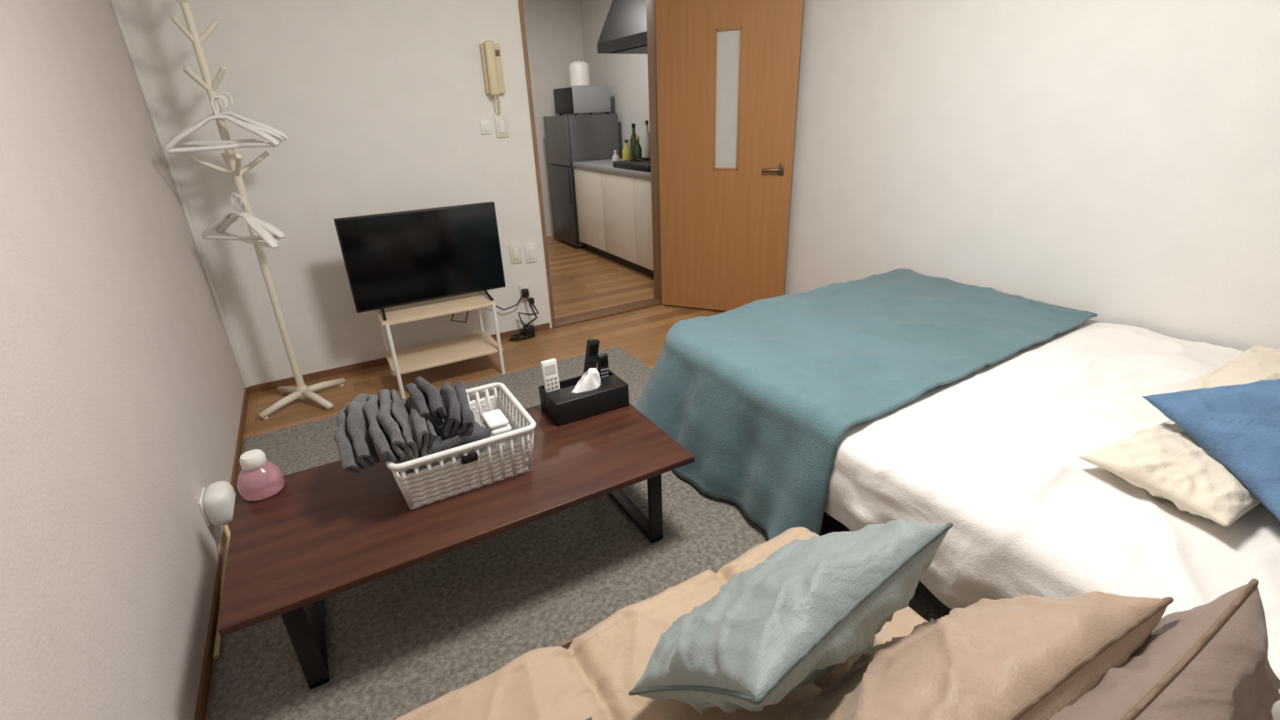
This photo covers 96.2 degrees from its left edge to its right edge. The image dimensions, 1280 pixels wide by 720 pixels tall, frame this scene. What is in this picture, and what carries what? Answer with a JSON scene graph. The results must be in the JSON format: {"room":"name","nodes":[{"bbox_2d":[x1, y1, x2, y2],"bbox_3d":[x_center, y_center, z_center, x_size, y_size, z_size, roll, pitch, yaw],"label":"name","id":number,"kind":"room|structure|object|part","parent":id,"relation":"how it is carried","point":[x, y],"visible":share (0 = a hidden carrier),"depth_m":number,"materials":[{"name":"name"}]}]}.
{"room":"studio apartment","nodes":[
{"label":"studio apartment","id":0,"kind":"room"},
{"bbox_2d":[0,0,244,719],"bbox_3d":[-1.071,-0.192,0.761,0.100,2.420,4.610,-15,27,-26],"label":"wall","id":1,"kind":"structure","parent":0,"point":[122,388],"depth_m":1.31,"materials":[{"name":"paint"}]},
{"bbox_2d":[194,387,248,719],"bbox_3d":[-0.975,0.888,1.254,0.008,0.040,4.390,-15,27,-26],"label":"baseboard","id":2,"kind":"structure","parent":1,"relation":"attached to","point":[206,669],"depth_m":1.64,"materials":[{"name":"wood"}]},
{"bbox_2d":[115,0,552,386],"bbox_3d":[-0.793,-1.302,3.269,3.100,2.420,0.120,-15,27,-26],"label":"wall","id":3,"kind":"structure","parent":0,"point":[380,105],"depth_m":2.90,"materials":[{"name":"white paint"}]},
{"bbox_2d":[109,0,248,387],"bbox_3d":[-2.097,-0.947,2.526,0.018,2.380,0.018,-15,27,-26],"label":"trim","id":4,"kind":"structure","parent":3,"relation":"attached to","point":[116,10],"depth_m":2.59,"materials":[{"name":"white paper"}]},
{"bbox_2d":[247,322,550,394],"bbox_3d":[-1.328,-0.032,3.385,1.695,0.040,0.008,-15,27,-26],"label":"baseboard","id":5,"kind":"structure","parent":3,"relation":"attached to","point":[361,366],"depth_m":3.20,"materials":[{"name":"brown wood"}]},
{"bbox_2d":[480,120,491,134],"bbox_3d":[-0.848,-1.280,3.162,0.055,0.070,0.013,-15,27,-26],"label":"switch","id":6,"kind":"object","parent":3,"relation":"attached to","point":[485,125],"visible":1,"depth_m":3.16,"materials":[{"name":"white plastic"}]},
{"bbox_2d":[480,40,505,114],"bbox_3d":[-0.777,-1.506,3.076,0.100,0.354,0.070,-15,27,-26],"label":"phone","id":7,"kind":"object","parent":3,"relation":"attached to","point":[491,55],"visible":1,"depth_m":3.04,"materials":[{"name":"beige plastic"}]},
{"bbox_2d":[494,49,500,56],"bbox_3d":[-0.754,-1.624,3.041,0.023,0.030,0.004,-15,27,-26],"label":"speaker grille","id":8,"kind":"object","parent":7,"relation":"attached to","point":[497,52],"depth_m":3.04,"materials":[{"name":"brown plastic"}]},
{"bbox_3d":[-0.772,-1.398,3.128,0.014,0.114,0.058,1,24,7],"label":"cord","id":9,"kind":"part","parent":7,"relation":"part of","materials":[{"name":"beige plastic"}]},
{"bbox_2d":[493,115,509,137],"bbox_3d":[-0.770,-1.301,3.201,0.070,0.115,0.013,-15,27,-26],"label":"light switch","id":10,"kind":"object","parent":3,"relation":"attached to","point":[500,121],"visible":1,"depth_m":3.20,"materials":[{"name":"beige paint"}]},
{"bbox_2d":[509,243,522,263],"bbox_3d":[-0.752,-0.644,3.484,0.070,0.115,0.013,-15,27,-26],"label":"light switch","id":11,"kind":"object","parent":3,"relation":"attached to","point":[514,249],"visible":1,"depth_m":3.48,"materials":[{"name":"beige paint"}]},
{"bbox_2d":[519,282,531,302],"bbox_3d":[-0.717,-0.422,3.597,0.070,0.115,0.013,-15,27,-26],"label":"wall outlet","id":12,"kind":"object","parent":3,"relation":"attached to","point":[523,286],"visible":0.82,"depth_m":3.59,"materials":[{"name":"beige paint"}]},
{"bbox_2d":[524,243,537,262],"bbox_3d":[-0.669,-0.656,3.530,0.070,0.115,0.013,-15,27,-26],"label":"wall outlet","id":13,"kind":"object","parent":3,"relation":"attached to","point":[530,249],"visible":1,"depth_m":3.52,"materials":[{"name":"white plastic"}]},
{"bbox_2d":[518,0,555,328],"bbox_3d":[-0.635,-1.173,3.420,0.022,2.050,0.140,-15,27,-26],"label":"door frame","id":14,"kind":"structure","parent":3,"relation":"attached to","point":[520,2],"depth_m":3.34,"materials":[{"name":"wood"}]},
{"bbox_2d":[645,0,662,301],"bbox_3d":[0.115,-1.369,3.801,0.028,2.050,0.140,-15,27,-26],"label":"door frame","id":15,"kind":"structure","parent":3,"relation":"attached to","point":[651,4],"depth_m":3.78,"materials":[{"name":"brown wood"}]},
{"bbox_2d":[655,0,716,309],"bbox_3d":[0.299,-1.291,3.646,0.375,1.993,0.034,8,26,23],"label":"stile","id":16,"kind":"object","parent":3,"relation":"attached to","point":[686,28],"visible":1,"depth_m":3.61,"materials":[{"name":"brown wood"}]},
{"bbox_2d":[713,28,716,168],"bbox_3d":[0.449,-1.540,3.437,0.010,0.770,0.006,8,26,23],"label":"bead","id":17,"kind":"object","parent":16,"relation":"attached to","point":[715,60],"visible":1,"depth_m":3.42,"materials":[{"name":"brown wood"}]},
{"bbox_2d":[712,169,736,311],"bbox_3d":[0.553,-0.769,3.760,0.140,0.928,0.034,8,26,23],"label":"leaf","id":18,"kind":"object","parent":16,"relation":"attached to","point":[725,180],"visible":0.86,"depth_m":3.73,"materials":[{"name":"brown wood"}]},
{"bbox_2d":[713,168,737,169],"bbox_3d":[0.529,-1.183,3.560,0.156,0.012,0.006,8,26,23],"label":"bead","id":19,"kind":"object","parent":18,"relation":"attached to","point":[713,168],"visible":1,"depth_m":3.56,"materials":[{"name":"brown wood"}]},
{"bbox_2d":[715,28,740,168],"bbox_3d":[0.522,-1.537,3.423,0.140,0.750,0.014,8,26,23],"label":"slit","id":20,"kind":"object","parent":18,"relation":"attached to","point":[727,41],"visible":1,"depth_m":3.41,"materials":[{"name":"white glass"}]},
{"bbox_2d":[716,0,804,309],"bbox_3d":[0.686,-1.234,3.481,0.475,1.993,0.035,8,26,23],"label":"door","id":21,"kind":"structure","parent":16,"relation":"attached to","point":[728,11],"depth_m":3.39,"materials":[{"name":"brown wood"}]},
{"bbox_2d":[715,26,742,31],"bbox_3d":[0.501,-1.877,3.256,0.156,0.012,0.006,8,26,23],"label":"bead","id":22,"kind":"object","parent":21,"relation":"attached to","point":[739,27],"visible":1,"depth_m":3.25,"materials":[{"name":"brown wood"}]},
{"bbox_2d":[736,26,742,169],"bbox_3d":[0.582,-1.520,3.380,0.010,0.770,0.006,8,26,23],"label":"bead","id":23,"kind":"object","parent":21,"relation":"attached to","point":[740,32],"visible":1,"depth_m":3.36,"materials":[{"name":"brown wood"}]},
{"bbox_3d":[0.750,-1.224,3.454,0.335,1.993,0.034,8,26,23],"label":"door leaf lock stile","id":24,"kind":"part","parent":21,"relation":"part of","materials":[{"name":"brown wood"}]},
{"bbox_2d":[761,168,782,172],"bbox_3d":[0.789,-1.133,3.429,0.120,0.023,0.044,8,26,23],"label":"lever","id":25,"kind":"object","parent":21,"relation":"attached to","point":[769,170],"visible":1,"depth_m":3.41,"materials":[{"name":"metal"}]},
{"bbox_2d":[778,163,784,175],"bbox_3d":[0.843,-1.135,3.425,0.030,0.070,0.006,9,26,23],"label":"rose","id":26,"kind":"object","parent":21,"relation":"attached to","point":[780,165],"visible":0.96,"depth_m":3.42,"materials":[{"name":"metal"}]},
{"bbox_2d":[205,235,726,719],"bbox_3d":[-0.209,0.073,3.170,3.600,0.060,7.450,-15,27,-26],"label":"floor","id":27,"kind":"structure","parent":0,"point":[583,280],"depth_m":3.54,"materials":[{"name":"brown wood"}]},
{"bbox_2d":[169,0,346,419],"bbox_3d":[-1.736,-0.657,2.544,0.334,1.890,0.334,-8,24,-13],"label":"coat rack","id":28,"kind":"object","parent":27,"relation":"on","point":[233,162],"visible":0.98,"depth_m":2.51,"materials":[{"name":"beige paint"}]},
{"bbox_2d":[163,95,284,153],"bbox_3d":[-1.696,-0.957,2.321,0.422,0.204,0.046,-19,29,-33],"label":"clothes hanger","id":29,"kind":"object","parent":28,"relation":"hanging from","point":[167,148],"visible":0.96,"depth_m":2.29,"materials":[{"name":"white plastic"}]},
{"bbox_2d":[177,94,279,147],"bbox_3d":[-1.713,-0.968,2.339,0.422,0.204,0.046,-3,24,-3],"label":"clothes hanger","id":30,"kind":"object","parent":28,"relation":"hanging from","point":[273,142],"visible":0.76,"depth_m":2.36,"materials":[{"name":"white plastic"}]},
{"bbox_2d":[170,91,288,146],"bbox_3d":[-1.710,-0.993,2.365,0.422,0.202,0.046,-11,25,-19],"label":"clothes hanger","id":31,"kind":"object","parent":28,"relation":"hanging from","point":[282,134],"visible":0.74,"depth_m":2.37,"materials":[{"name":"white plastic"}]},
{"bbox_2d":[201,193,284,240],"bbox_3d":[-1.738,-0.615,2.479,0.392,0.202,0.046,1,24,8],"label":"clothes hanger","id":32,"kind":"object","parent":28,"relation":"hanging from","point":[278,234],"visible":0.93,"depth_m":2.48,"materials":[{"name":"white plastic"}]},
{"bbox_2d":[216,196,278,248],"bbox_3d":[-1.719,-0.597,2.480,0.370,0.213,0.046,9,26,24],"label":"clothes hanger","id":33,"kind":"object","parent":28,"relation":"hanging from","point":[270,242],"visible":0.98,"depth_m":2.45,"materials":[{"name":"white plastic"}]},
{"bbox_2d":[374,290,505,399],"bbox_3d":[-1.063,-0.106,3.080,0.560,0.402,0.365,-15,27,-26],"label":"tv stand","id":34,"kind":"object","parent":27,"relation":"on","point":[433,354],"visible":0.81,"depth_m":3.02,"materials":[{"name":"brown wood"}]},
{"bbox_3d":[-1.374,-0.104,3.105,0.020,0.400,0.019,-15,27,-26],"label":"leg","id":35,"kind":"part","parent":34,"relation":"part of","materials":[{"name":"white plastic"}]},
{"bbox_3d":[-1.203,0.011,2.827,0.020,0.400,0.019,-15,27,-26],"label":"leg","id":36,"kind":"part","parent":34,"relation":"part of","materials":[{"name":"white plastic"}]},
{"bbox_2d":[333,201,505,320],"bbox_3d":[-1.070,-0.509,2.897,0.750,0.483,0.233,-15,27,-26],"label":"television","id":37,"kind":"object","parent":34,"relation":"on","point":[399,258],"visible":1,"depth_m":2.87,"materials":[{"name":"black plastic"}]},
{"bbox_2d":[374,290,497,327],"bbox_3d":[-1.070,-0.283,3.003,0.560,0.017,0.330,-15,27,-26],"label":"shelf","id":38,"kind":"object","parent":34,"relation":"attached to","point":[395,315],"depth_m":2.95,"materials":[{"name":"brown wood"}]},
{"bbox_2d":[384,331,503,376],"bbox_3d":[-1.060,-0.045,3.108,0.560,0.017,0.330,-15,27,-26],"label":"shelf","id":39,"kind":"object","parent":34,"relation":"attached to","point":[433,354],"depth_m":3.08,"materials":[{"name":"brown wood"}]},
{"bbox_3d":[-0.923,-0.222,3.334,0.020,0.400,0.019,-15,27,-26],"label":"leg","id":40,"kind":"part","parent":34,"relation":"part of","materials":[{"name":"white plastic"}]},
{"bbox_3d":[-0.751,-0.107,3.057,0.020,0.400,0.019,-15,27,-26],"label":"leg","id":41,"kind":"part","parent":34,"relation":"part of","materials":[{"name":"white plastic"}]},
{"bbox_2d":[450,288,538,340],"bbox_3d":[-0.872,-0.313,3.471,0.538,0.452,0.115,-15,27,-26],"label":"power cable","id":42,"kind":"object","parent":27,"relation":"on","point":[528,331],"visible":0.95,"depth_m":3.58,"materials":[{"name":"black plastic"}]},
{"bbox_3d":[-0.912,-0.387,3.437,0.472,0.285,0.028,-15,27,-26],"label":"cord","id":43,"kind":"part","parent":42,"relation":"part of","materials":[{"name":"black plastic"}]},
{"bbox_3d":[-0.720,-0.234,3.583,0.216,0.197,0.061,-20,29,-34],"label":"cord","id":44,"kind":"part","parent":42,"relation":"part of","materials":[{"name":"black plastic"}]},
{"bbox_3d":[-0.683,-0.308,3.578,0.071,0.201,0.045,1,24,7],"label":"cord","id":45,"kind":"part","parent":42,"relation":"part of","materials":[{"name":"black plastic"}]},
{"bbox_2d":[207,346,948,719],"bbox_3d":[-0.325,0.555,1.984,1.908,0.013,2.540,-15,27,-26],"label":"area rug","id":46,"kind":"object","parent":27,"relation":"on","point":[398,642],"visible":0.24,"depth_m":1.67,"materials":[{"name":"grey carpet"}]},
{"bbox_2d":[198,480,235,659],"bbox_3d":[-1.233,0.582,1.688,0.082,0.238,0.545,-15,27,-26],"label":"power adapter","id":47,"kind":"object","parent":46,"relation":"on","point":[216,501],"visible":0.88,"depth_m":1.79,"materials":[{"name":"white plastic"}]},
{"bbox_3d":[-1.375,0.464,1.822,0.008,0.090,0.100,-15,27,-26],"label":"plate","id":48,"kind":"part","parent":47,"relation":"part of","materials":[{"name":"white plastic"}]},
{"bbox_3d":[-1.221,0.644,1.668,0.032,0.139,0.460,-13,26,-23],"label":"cord","id":49,"kind":"part","parent":47,"relation":"part of","materials":[{"name":"white plastic"}]},
{"bbox_2d":[217,403,694,688],"bbox_3d":[-0.502,0.475,1.777,1.220,0.308,0.585,-15,27,-26],"label":"coffee table","id":50,"kind":"object","parent":46,"relation":"on","point":[330,531],"visible":0.91,"depth_m":1.55,"materials":[{"name":"brown wood"}]},
{"bbox_2d":[237,448,284,501],"bbox_3d":[-1.091,0.321,1.640,0.112,0.126,0.112,-15,27,-26],"label":"sanitizer bottle","id":51,"kind":"object","parent":50,"relation":"on","point":[260,478],"visible":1,"depth_m":1.61,"materials":[{"name":"pink plastic"}]},
{"bbox_3d":[-0.803,0.675,1.375,0.044,0.286,0.014,-15,27,-26],"label":"leg","id":52,"kind":"part","parent":50,"relation":"part of","materials":[{"name":"metal"}]},
{"bbox_2d":[386,382,536,509],"bbox_3d":[-0.548,0.244,1.722,0.407,0.160,0.357,-15,27,-26],"label":"woven basket","id":53,"kind":"object","parent":50,"relation":"on","point":[509,454],"visible":0.6,"depth_m":1.61,"materials":[{"name":"white plastic"}]},
{"bbox_2d":[333,393,379,474],"bbox_3d":[-0.779,0.196,1.586,0.101,0.150,0.297,-10,25,-18],"label":"folded towel","id":54,"kind":"object","parent":53,"relation":"in","point":[353,441],"visible":0.85,"depth_m":1.51,"materials":[{"name":"grey fabric"}]},
{"bbox_2d":[363,388,418,464],"bbox_3d":[-0.697,0.175,1.599,0.112,0.132,0.316,-15,27,-26],"label":"folded towel","id":55,"kind":"object","parent":53,"relation":"in","point":[388,417],"visible":0.99,"depth_m":1.52,"materials":[{"name":"grey fabric"}]},
{"bbox_2d":[417,420,491,471],"bbox_3d":[-0.570,0.246,1.706,0.227,0.111,0.225,-15,27,-26],"label":"folded towel","id":56,"kind":"object","parent":53,"relation":"in","point":[442,443],"visible":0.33,"depth_m":1.63,"materials":[{"name":"grey fabric"}]},
{"bbox_2d":[404,396,437,457],"bbox_3d":[-0.631,0.190,1.629,0.073,0.107,0.210,-15,27,-26],"label":"folded towel","id":57,"kind":"object","parent":56,"relation":"on","point":[424,434],"visible":0.73,"depth_m":1.56,"materials":[{"name":"grey fabric"}]},
{"bbox_2d":[404,376,447,429],"bbox_3d":[-0.623,0.121,1.678,0.093,0.129,0.227,-15,27,-26],"label":"folded towel","id":58,"kind":"object","parent":56,"relation":"on","point":[425,397],"visible":0.98,"depth_m":1.63,"materials":[{"name":"grey fabric"}]},
{"bbox_2d":[440,380,474,437],"bbox_3d":[-0.544,0.144,1.697,0.093,0.118,0.208,-10,25,-17],"label":"folded towel","id":59,"kind":"object","parent":56,"relation":"on","point":[460,420],"visible":0.91,"depth_m":1.64,"materials":[{"name":"grey fabric"}]},
{"bbox_2d":[480,408,511,435],"bbox_3d":[-0.441,0.192,1.763,0.068,0.042,0.100,-15,27,-26],"label":"folded washcloth","id":60,"kind":"object","parent":53,"relation":"in","point":[495,420],"visible":0.94,"depth_m":1.73,"materials":[{"name":"fabric"}]},
{"bbox_2d":[538,368,629,426],"bbox_3d":[-0.200,0.096,2.037,0.275,0.156,0.165,-15,27,-26],"label":"organizer","id":61,"kind":"object","parent":50,"relation":"on","point":[586,395],"visible":0.95,"depth_m":1.99,"materials":[{"name":"plastic"}]},
{"bbox_2d":[540,358,559,392],"bbox_3d":[-0.311,0.084,2.024,0.058,0.181,0.026,-15,27,-26],"label":"remote","id":62,"kind":"object","parent":61,"relation":"in","point":[548,367],"visible":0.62,"depth_m":2.00,"materials":[{"name":"white plastic"}]},
{"bbox_2d":[582,338,599,374],"bbox_3d":[-0.181,0.032,2.088,0.096,0.222,0.028,-23,31,-39],"label":"tv remote","id":63,"kind":"object","parent":61,"relation":"in","point":[593,345],"visible":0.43,"depth_m":2.07,"materials":[{"name":"plastic"}]},
{"bbox_2d":[597,353,608,377],"bbox_3d":[-0.135,0.051,2.122,0.044,0.151,0.026,-15,27,-26],"label":"tv remote","id":64,"kind":"object","parent":61,"relation":"in","point":[602,359],"visible":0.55,"depth_m":2.10,"materials":[{"name":"black plastic"}]},
{"bbox_3d":[0.048,0.452,1.807,0.044,0.286,0.014,-15,27,-26],"label":"leg","id":65,"kind":"part","parent":50,"relation":"part of","materials":[{"name":"metal"}]},
{"bbox_2d":[542,113,619,248],"bbox_3d":[-0.585,-1.864,5.980,0.572,1.260,0.580,-15,27,-26],"label":"refrigerator","id":66,"kind":"object","parent":27,"relation":"on","point":[569,139],"visible":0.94,"depth_m":5.67,"materials":[{"name":"grey metal"}]},
{"bbox_3d":[-0.820,-2.177,5.705,0.036,0.450,0.580,-15,27,-26],"label":"door","id":67,"kind":"part","parent":66,"relation":"part of","materials":[{"name":"grey metal"}]},
{"bbox_3d":[-0.797,-1.610,5.954,0.036,0.770,0.580,-15,27,-26],"label":"door","id":68,"kind":"part","parent":66,"relation":"part of","materials":[{"name":"grey metal"}]},
{"bbox_3d":[-0.697,-1.700,5.652,0.014,0.330,0.015,-15,27,-26],"label":"handle","id":69,"kind":"part","parent":66,"relation":"part of","materials":[{"name":"grey metal"}]},
{"bbox_2d":[553,85,610,115],"bbox_3d":[-0.576,-2.570,5.706,0.416,0.250,0.440,-15,27,-26],"label":"microwave oven","id":70,"kind":"object","parent":66,"relation":"on","point":[596,99],"visible":0.93,"depth_m":5.54,"materials":[{"name":"silver metal"}]},
{"bbox_3d":[-0.750,-2.531,5.615,0.015,0.225,0.440,-15,27,-26],"label":"door panel","id":71,"kind":"part","parent":70,"relation":"part of","materials":[{"name":"black glass"}]},
{"bbox_2d":[568,58,591,86],"bbox_3d":[-0.583,-2.767,5.546,0.200,0.239,0.200,-15,27,-26],"label":"rice cooker","id":72,"kind":"object","parent":70,"relation":"on","point":[579,70],"visible":0.86,"depth_m":5.48,"materials":[{"name":"white plastic"}]},
{"bbox_2d":[555,297,662,327],"bbox_3d":[-0.224,-0.338,4.018,0.839,0.012,0.142,-15,27,-26],"label":"threshold","id":73,"kind":"object","parent":27,"relation":"on","point":[590,315],"visible":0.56,"depth_m":4.00,"materials":[{"name":"brown wood"}]},
{"bbox_2d":[572,83,653,277],"bbox_3d":[0.049,-1.583,4.980,0.598,1.500,1.760,-15,27,-26],"label":"kitchen cabinet","id":74,"kind":"object","parent":27,"relation":"on","point":[615,211],"depth_m":5.11,"materials":[{"name":"beige wood"}]},
{"bbox_3d":[-0.473,-1.430,5.452,0.019,0.700,0.581,-15,27,-26],"label":"cabinet door","id":75,"kind":"part","parent":74,"relation":"part of","materials":[{"name":"white wood"}]},
{"bbox_2d":[572,158,650,178],"bbox_3d":[0.042,-1.655,4.946,0.590,0.040,1.760,-15,27,-26],"label":"countertop","id":76,"kind":"structure","parent":74,"relation":"on","point":[606,165],"depth_m":5.04,"materials":[{"name":"silver metal"}]},
{"bbox_2d":[612,150,619,164],"bbox_3d":[-0.211,-1.757,4.996,0.060,0.124,0.060,-15,27,-26],"label":"bottle","id":77,"kind":"object","parent":74,"relation":"on","point":[615,157],"visible":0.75,"depth_m":4.97,"materials":[{"name":"white glass"}]},
{"bbox_3d":[-0.182,-1.235,4.981,0.019,0.700,0.581,-15,27,-26],"label":"cabinet door","id":78,"kind":"part","parent":74,"relation":"part of","materials":[{"name":"white wood"}]},
{"bbox_2d":[622,139,631,160],"bbox_3d":[-0.114,-1.793,4.967,0.080,0.206,0.080,-15,27,-26],"label":"oil bottle","id":79,"kind":"object","parent":74,"relation":"on","point":[626,152],"visible":0.72,"depth_m":4.94,"materials":[{"name":"yellow glass"}]},
{"bbox_2d":[613,157,650,172],"bbox_3d":[0.129,-1.614,4.705,0.490,0.069,0.600,-15,27,-26],"label":"gas stove","id":80,"kind":"object","parent":74,"relation":"on","point":[642,164],"visible":0.41,"depth_m":4.64,"materials":[{"name":"metal"}]},
{"bbox_2d":[629,123,636,158],"bbox_3d":[-0.052,-1.904,5.059,0.076,0.330,0.076,-15,27,-26],"label":"oil bottle","id":81,"kind":"object","parent":74,"relation":"on","point":[633,140],"visible":0.59,"depth_m":5.02,"materials":[{"name":"green glass"}]},
{"bbox_2d":[634,136,642,158],"bbox_3d":[-0.018,-1.819,4.991,0.068,0.227,0.068,-15,27,-26],"label":"bottle","id":82,"kind":"object","parent":74,"relation":"on","point":[637,148],"visible":0.75,"depth_m":4.96,"materials":[{"name":"green glass"}]},
{"bbox_3d":[0.108,-1.040,4.510,0.019,0.700,0.581,-15,27,-26],"label":"cabinet door","id":83,"kind":"part","parent":74,"relation":"part of","materials":[{"name":"white wood"}]},
{"bbox_2d":[643,120,650,157],"bbox_3d":[0.065,-1.916,5.051,0.068,0.350,0.068,-15,27,-26],"label":"bottle","id":84,"kind":"object","parent":74,"relation":"on","point":[646,136],"visible":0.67,"depth_m":5.03,"materials":[{"name":"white glass"}]},
{"bbox_2d":[395,526,928,719],"bbox_3d":[0.082,0.722,0.688,1.340,0.720,1.064,-15,27,-26],"label":"sofa","id":85,"kind":"object","parent":27,"relation":"on","point":[592,673],"visible":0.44,"depth_m":1.03,"materials":[{"name":"beige fabric"}]},
{"bbox_2d":[628,520,953,713],"bbox_3d":[0.241,0.406,0.932,0.469,0.288,0.284,-19,29,-34],"label":"sofa cushion","id":86,"kind":"object","parent":85,"relation":"on","point":[780,625],"visible":1,"depth_m":0.82,"materials":[{"name":"teal fabric"}]},
{"bbox_2d":[784,591,1173,719],"bbox_3d":[0.403,0.480,0.792,0.510,0.358,0.304,-15,27,-26],"label":"sofa cushion","id":87,"kind":"object","parent":85,"relation":"on","point":[1024,657],"visible":0.97,"depth_m":0.69,"materials":[{"name":"beige fabric"}]},
{"bbox_2d":[1048,578,1279,719],"bbox_3d":[0.596,0.532,0.689,0.505,0.402,0.189,-15,27,-26],"label":"sofa cushion","id":88,"kind":"object","parent":85,"relation":"on","point":[1209,661],"visible":0.91,"depth_m":0.66,"materials":[{"name":"brown fabric"}]},
{"bbox_2d":[822,320,1279,719],"bbox_3d":[1.187,0.112,1.818,1.507,0.850,2.010,-15,27,-26],"label":"bed","id":89,"kind":"object","parent":27,"relation":"on","point":[993,452],"visible":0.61,"depth_m":1.35,"materials":[{"name":"fabric"}]},
{"bbox_2d":[635,268,1097,540],"bbox_3d":[0.802,0.052,2.381,1.653,0.501,1.198,-15,27,-26],"label":"throw blanket","id":90,"kind":"object","parent":89,"relation":"on","point":[763,394],"visible":0.98,"depth_m":2.00,"materials":[{"name":"teal fabric"}]},
{"bbox_3d":[0.620,0.469,1.641,0.030,0.120,1.950,-15,27,-26],"label":"frame","id":91,"kind":"part","parent":89,"relation":"part of","materials":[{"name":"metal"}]},
{"bbox_2d":[1079,419,1261,527],"bbox_3d":[1.258,0.225,1.279,0.440,0.105,0.270,-12,25,-21],"label":"bed pillow","id":92,"kind":"object","parent":89,"relation":"on","point":[1163,460],"visible":0.57,"depth_m":1.21,"materials":[{"name":"beige fabric"}]},
{"bbox_2d":[1142,378,1279,521],"bbox_3d":[1.431,0.160,1.154,0.524,0.204,0.395,1,24,7],"label":"bed pillow","id":93,"kind":"object","parent":89,"relation":"on","point":[1237,426],"visible":1,"depth_m":1.20,"materials":[{"name":"blue fabric"}]},
{"bbox_2d":[1177,345,1279,391],"bbox_3d":[1.742,0.081,1.556,0.600,0.123,0.300,-15,27,-26],"label":"bed pillow","id":94,"kind":"object","parent":89,"relation":"on","point":[1258,362],"visible":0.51,"depth_m":1.57,"materials":[{"name":"beige fabric"}]},
{"bbox_2d":[522,0,587,236],"bbox_3d":[-1.509,-2.431,5.911,2.300,2.420,0.100,-15,27,-26],"label":"wall","id":95,"kind":"structure","parent":0,"point":[553,28],"depth_m":5.94,"materials":[{"name":"white paint"}]},
{"bbox_2d":[580,0,648,158],"bbox_3d":[0.149,-2.210,5.255,0.100,2.420,2.740,-15,27,-26],"label":"wall","id":96,"kind":"structure","parent":0,"point":[615,71],"depth_m":5.70,"materials":[{"name":"white paint"}]},
{"bbox_2d":[597,0,647,53],"bbox_3d":[0.134,-2.698,4.260,0.560,0.688,1.000,-15,27,-26],"label":"range hood","id":97,"kind":"object","parent":96,"relation":"attached to","point":[624,31],"visible":0.31,"depth_m":4.33,"materials":[{"name":"metal"}]},
{"bbox_2d":[622,83,649,157],"bbox_3d":[0.287,-2.038,4.939,0.013,0.650,1.760,-15,27,-26],"label":"backsplash","id":98,"kind":"structure","parent":96,"relation":"attached to","point":[636,97],"depth_m":5.41,"materials":[{"name":"white paint"}]},
{"bbox_2d":[784,0,1279,351],"bbox_3d":[1.707,-0.921,2.172,0.100,2.420,4.610,-15,27,-26],"label":"wall","id":99,"kind":"structure","parent":0,"point":[1117,161],"depth_m":2.26,"materials":[{"name":"white paint"}]}
]}

